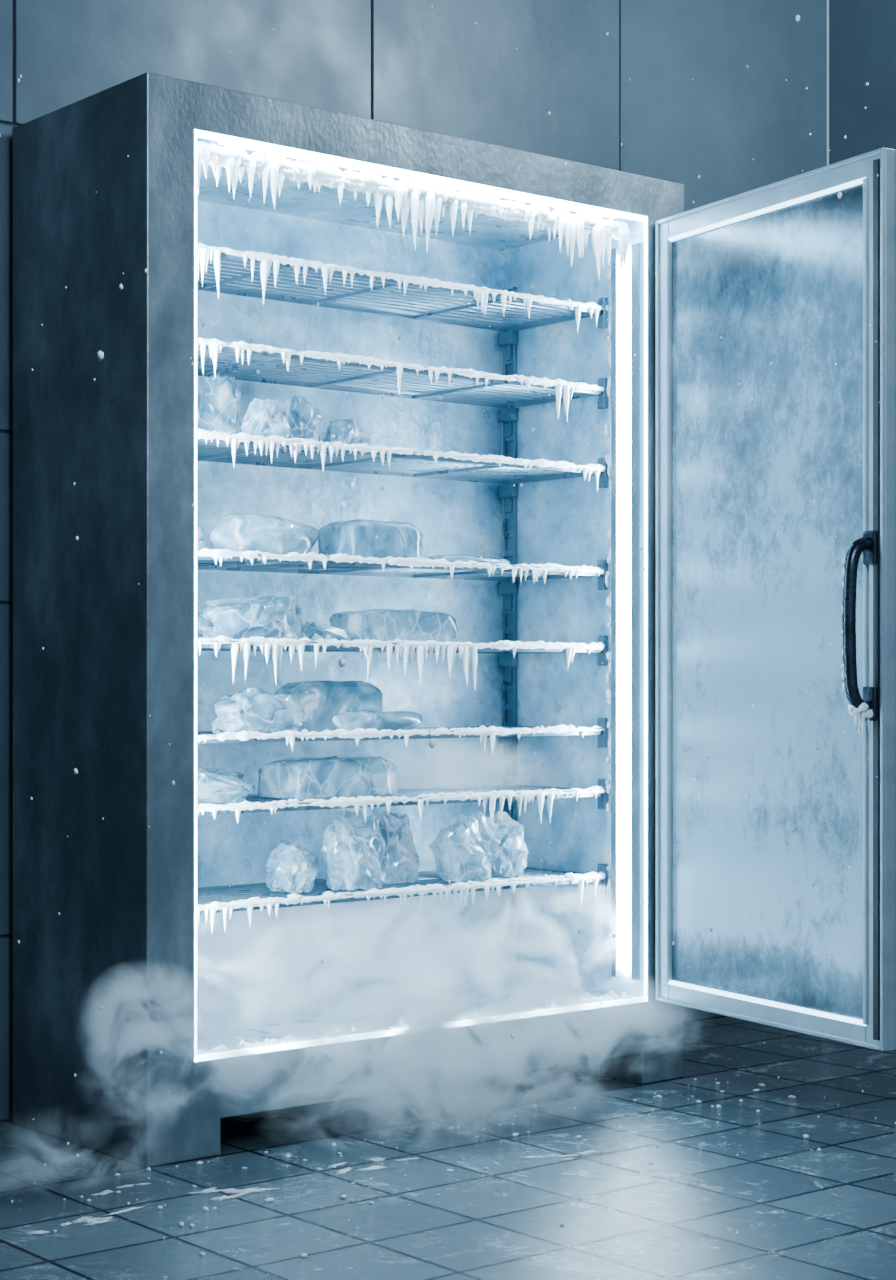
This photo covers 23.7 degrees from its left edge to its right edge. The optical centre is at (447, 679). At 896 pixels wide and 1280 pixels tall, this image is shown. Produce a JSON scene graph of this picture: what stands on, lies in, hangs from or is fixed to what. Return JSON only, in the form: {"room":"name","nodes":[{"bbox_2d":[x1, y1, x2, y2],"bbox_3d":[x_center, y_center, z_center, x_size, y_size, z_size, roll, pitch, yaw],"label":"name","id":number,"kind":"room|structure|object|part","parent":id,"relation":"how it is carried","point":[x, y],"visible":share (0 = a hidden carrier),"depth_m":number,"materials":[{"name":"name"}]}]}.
{"room":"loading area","nodes":[
{"label":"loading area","id":0,"kind":"room"},
{"bbox_2d":[0,0,826,1120],"bbox_3d":[-1.560,-0.671,4.319,6.960,3.300,0.080,0,0,-39],"label":"wall","id":1,"kind":"structure","parent":0,"point":[436,69],"depth_m":5.55,"materials":[{"name":"metal"}]},
{"bbox_2d":[0,1016,895,1279],"bbox_3d":[0.373,1.009,2.045,7.060,0.060,6.090,0,0,-39],"label":"floor","id":2,"kind":"structure","parent":0,"point":[797,1212],"depth_m":4.15,"materials":[{"name":"tile"}]},
{"bbox_2d":[13,72,895,1166],"bbox_3d":[0.075,-0.121,4.673,1.536,2.200,1.405,0,0,-39],"label":"freezer","id":3,"kind":"object","parent":2,"relation":"on","point":[152,917],"visible":1,"depth_m":4.89,"materials":[{"name":"silver metal"}]},
{"bbox_2d":[198,403,199,428],"bbox_3d":[-0.581,-0.577,4.632,0.094,0.104,0.096,0,0,-39],"label":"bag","id":4,"kind":"object","parent":3,"relation":"on","point":[198,403],"visible":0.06,"depth_m":4.62,"materials":[{"name":"plastic"}]},
{"bbox_2d":[198,523,205,550],"bbox_3d":[-0.573,-0.317,4.623,0.099,0.088,0.106,0,0,30],"label":"ice chunk","id":5,"kind":"object","parent":3,"relation":"on","point":[201,538],"visible":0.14,"depth_m":4.61,"materials":[{"name":"ice"}]},
{"bbox_2d":[198,372,241,434],"bbox_3d":[-0.519,-0.608,4.787,0.135,0.166,0.085,0,0,-39],"label":"ice chunk","id":6,"kind":"object","parent":3,"relation":"on","point":[219,399],"visible":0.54,"depth_m":4.75,"materials":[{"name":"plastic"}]},
{"bbox_2d":[198,768,254,803],"bbox_3d":[-0.521,0.231,4.728,0.218,0.078,0.164,0,0,-39],"label":"ice chunk","id":7,"kind":"object","parent":3,"relation":"on","point":[215,786],"visible":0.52,"depth_m":4.67,"materials":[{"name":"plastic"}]},
{"bbox_2d":[211,688,306,733],"bbox_3d":[-0.427,0.067,4.733,0.232,0.101,0.119,0,0,-39],"label":"ice chunk","id":8,"kind":"object","parent":3,"relation":"on","point":[252,709],"visible":0.85,"depth_m":4.68,"materials":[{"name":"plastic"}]},
{"bbox_2d":[210,513,319,554],"bbox_3d":[-0.402,-0.321,4.776,0.303,0.097,0.131,0,0,-39],"label":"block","id":9,"kind":"object","parent":3,"relation":"on","point":[237,532],"visible":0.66,"depth_m":4.71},
{"bbox_2d":[240,398,289,438],"bbox_3d":[-0.403,-0.574,4.716,0.104,0.098,0.086,0,0,-39],"label":"ice chunk","id":10,"kind":"object","parent":3,"relation":"on","point":[269,417],"visible":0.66,"depth_m":4.69,"materials":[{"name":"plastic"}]},
{"bbox_2d":[198,594,348,639],"bbox_3d":[-0.411,-0.139,4.774,0.362,0.109,0.154,0,0,-39],"label":"ice chunk","id":11,"kind":"object","parent":3,"relation":"on","point":[280,618],"visible":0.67,"depth_m":4.69,"materials":[{"name":"ice"}]},
{"bbox_2d":[265,839,316,892],"bbox_3d":[-0.356,0.421,4.852,0.110,0.117,0.118,0,0,-39],"label":"ice chunk","id":12,"kind":"object","parent":3,"relation":"on","point":[291,867],"visible":1,"depth_m":4.81,"materials":[{"name":"clear ice"}]},
{"bbox_2d":[286,395,322,441],"bbox_3d":[-0.338,-0.585,4.847,0.099,0.120,0.112,0,0,-39],"label":"ice chunk","id":13,"kind":"object","parent":3,"relation":"on","point":[300,411],"visible":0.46,"depth_m":4.80,"materials":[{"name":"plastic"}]},
{"bbox_2d":[258,755,398,799],"bbox_3d":[-0.277,0.223,4.946,0.288,0.093,0.168,0,0,-39],"label":"block","id":14,"kind":"object","parent":3,"relation":"on","point":[322,777],"visible":0.98,"depth_m":4.87,"materials":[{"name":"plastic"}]},
{"bbox_2d":[275,680,382,730],"bbox_3d":[-0.279,0.059,4.997,0.242,0.116,0.102,0,0,-39],"label":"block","id":15,"kind":"object","parent":3,"relation":"on","point":[324,700],"visible":0.56,"depth_m":4.94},
{"bbox_2d":[321,418,370,445],"bbox_3d":[-0.237,-0.564,4.926,0.109,0.078,0.099,0,0,-39],"label":"ice chunk","id":16,"kind":"object","parent":3,"relation":"on","point":[347,431],"visible":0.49,"depth_m":4.89,"materials":[{"name":"blue ice"}]},
{"bbox_2d":[321,809,386,890],"bbox_3d":[-0.212,0.389,4.916,0.172,0.182,0.112,0,0,-39],"label":"ice chunk","id":17,"kind":"object","parent":3,"relation":"on","point":[357,860],"visible":0.98,"depth_m":4.88,"materials":[{"name":"blue ice"}]},
{"bbox_2d":[317,519,422,558],"bbox_3d":[-0.181,-0.323,4.988,0.215,0.098,0.134,0,0,-42],"label":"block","id":18,"kind":"object","parent":3,"relation":"in","point":[354,537],"visible":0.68,"depth_m":4.93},
{"bbox_2d":[332,710,421,730],"bbox_3d":[-0.156,0.093,4.902,0.257,0.050,0.091,0,0,-39],"label":"fish fillet","id":19,"kind":"object","parent":3,"relation":"on","point":[364,719],"visible":0.84,"depth_m":4.86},
{"bbox_2d":[330,609,456,641],"bbox_3d":[-0.127,-0.126,5.030,0.275,0.080,0.148,0,0,-39],"label":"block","id":20,"kind":"object","parent":3,"relation":"on","point":[358,624],"visible":0.75,"depth_m":4.96,"materials":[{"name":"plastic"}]},
{"bbox_2d":[375,810,420,883],"bbox_3d":[-0.135,0.394,5.085,0.142,0.172,0.118,0,0,-39],"label":"ice chunk","id":21,"kind":"object","parent":3,"relation":"on","point":[402,854],"visible":0.52,"depth_m":5.05,"materials":[{"name":"blue ice"}]},
{"bbox_2d":[198,867,602,913],"bbox_3d":[-0.220,0.489,5.021,1.266,0.016,0.358,0,0,-39],"label":"wire shelf","id":22,"kind":"object","parent":3,"relation":"attached to","point":[225,899],"depth_m":4.94,"materials":[{"name":"silver metal"}]},
{"bbox_2d":[198,784,602,814],"bbox_3d":[-0.220,0.279,5.021,1.266,0.016,0.358,0,0,-39],"label":"wire shelf","id":23,"kind":"object","parent":3,"relation":"attached to","point":[566,793],"depth_m":5.01,"materials":[{"name":"silver metal"}]},
{"bbox_2d":[198,726,602,743],"bbox_3d":[-0.220,0.127,5.021,1.266,0.016,0.358,0,0,-39],"label":"wire shelf","id":24,"kind":"object","parent":3,"relation":"attached to","point":[566,734],"depth_m":4.95,"materials":[{"name":"silver metal"}]},
{"bbox_2d":[198,640,602,653],"bbox_3d":[-0.220,-0.076,5.021,1.266,0.016,0.358,0,0,-39],"label":"wire shelf","id":25,"kind":"object","parent":3,"relation":"attached to","point":[276,646],"depth_m":4.92,"materials":[{"name":"silver metal"}]},
{"bbox_2d":[198,556,602,580],"bbox_3d":[-0.220,-0.264,5.021,1.266,0.016,0.358,0,0,-39],"label":"wire shelf","id":26,"kind":"object","parent":3,"relation":"attached to","point":[389,566],"depth_m":5.06,"materials":[{"name":"silver metal"}]},
{"bbox_2d":[198,439,602,483],"bbox_3d":[-0.220,-0.516,5.021,1.266,0.016,0.358,0,0,-39],"label":"wire shelf","id":27,"kind":"object","parent":3,"relation":"attached to","point":[364,458],"depth_m":5.07,"materials":[{"name":"silver metal"}]},
{"bbox_2d":[198,343,602,408],"bbox_3d":[-0.220,-0.713,5.021,1.266,0.016,0.358,0,0,-39],"label":"wire shelf","id":28,"kind":"object","parent":3,"relation":"attached to","point":[580,395],"depth_m":5.07,"materials":[{"name":"silver metal"}]},
{"bbox_2d":[198,246,602,331],"bbox_3d":[-0.220,-0.912,5.021,1.266,0.016,0.358,0,0,-39],"label":"wire shelf","id":29,"kind":"object","parent":3,"relation":"attached to","point":[561,316],"depth_m":5.07,"materials":[{"name":"silver metal"}]},
{"bbox_2d":[429,809,498,881],"bbox_3d":[0.045,0.396,5.135,0.169,0.169,0.112,0,0,-39],"label":"ice chunk","id":30,"kind":"object","parent":3,"relation":"on","point":[470,842],"visible":0.99,"depth_m":5.10,"materials":[{"name":"ice"}]},
{"bbox_2d":[487,813,528,876],"bbox_3d":[0.134,0.404,5.256,0.125,0.152,0.123,0,0,-39],"label":"ice chunk","id":31,"kind":"object","parent":3,"relation":"on","point":[512,846],"visible":0.6,"depth_m":5.22,"materials":[{"name":"blue ice"}]},
{"bbox_3d":[0.721,-0.166,4.847,0.010,1.790,0.717,0,0,-30],"label":"door glass","id":32,"kind":"part","parent":3,"relation":"part of","materials":[{"name":"glass"}]},
{"bbox_3d":[0.725,-0.169,4.839,0.030,1.891,0.825,0,0,-29],"label":"door frame","id":33,"kind":"part","parent":3,"relation":"part of","materials":[{"name":"metal"}]},
{"bbox_3d":[0.863,-0.115,4.489,0.083,0.373,0.029,0,0,-29],"label":"door handle","id":34,"kind":"part","parent":3,"relation":"part of","materials":[{"name":"metal"}]},
{"bbox_2d":[25,1078,895,1277],"bbox_3d":[0.183,0.975,4.245,2.054,0.008,1.046,0,0,-39],"label":"debris","id":35,"kind":"object","parent":2,"relation":"on","point":[87,1219],"visible":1,"depth_m":4.11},
{"bbox_2d":[422,554,509,563],"bbox_3d":[0.039,-0.288,5.173,0.280,0.030,0.148,0,0,-39],"label":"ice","id":36,"kind":"structure","parent":0,"point":[449,557],"depth_m":5.09,"materials":[{"name":"white ice"}]},
{"bbox_2d":[829,0,895,164],"bbox_3d":[3.086,-0.671,4.208,0.080,3.300,5.990,0,0,-39],"label":"wall","id":37,"kind":"structure","parent":0,"point":[862,33],"depth_m":6.40,"materials":[{"name":"metal"}]}
]}

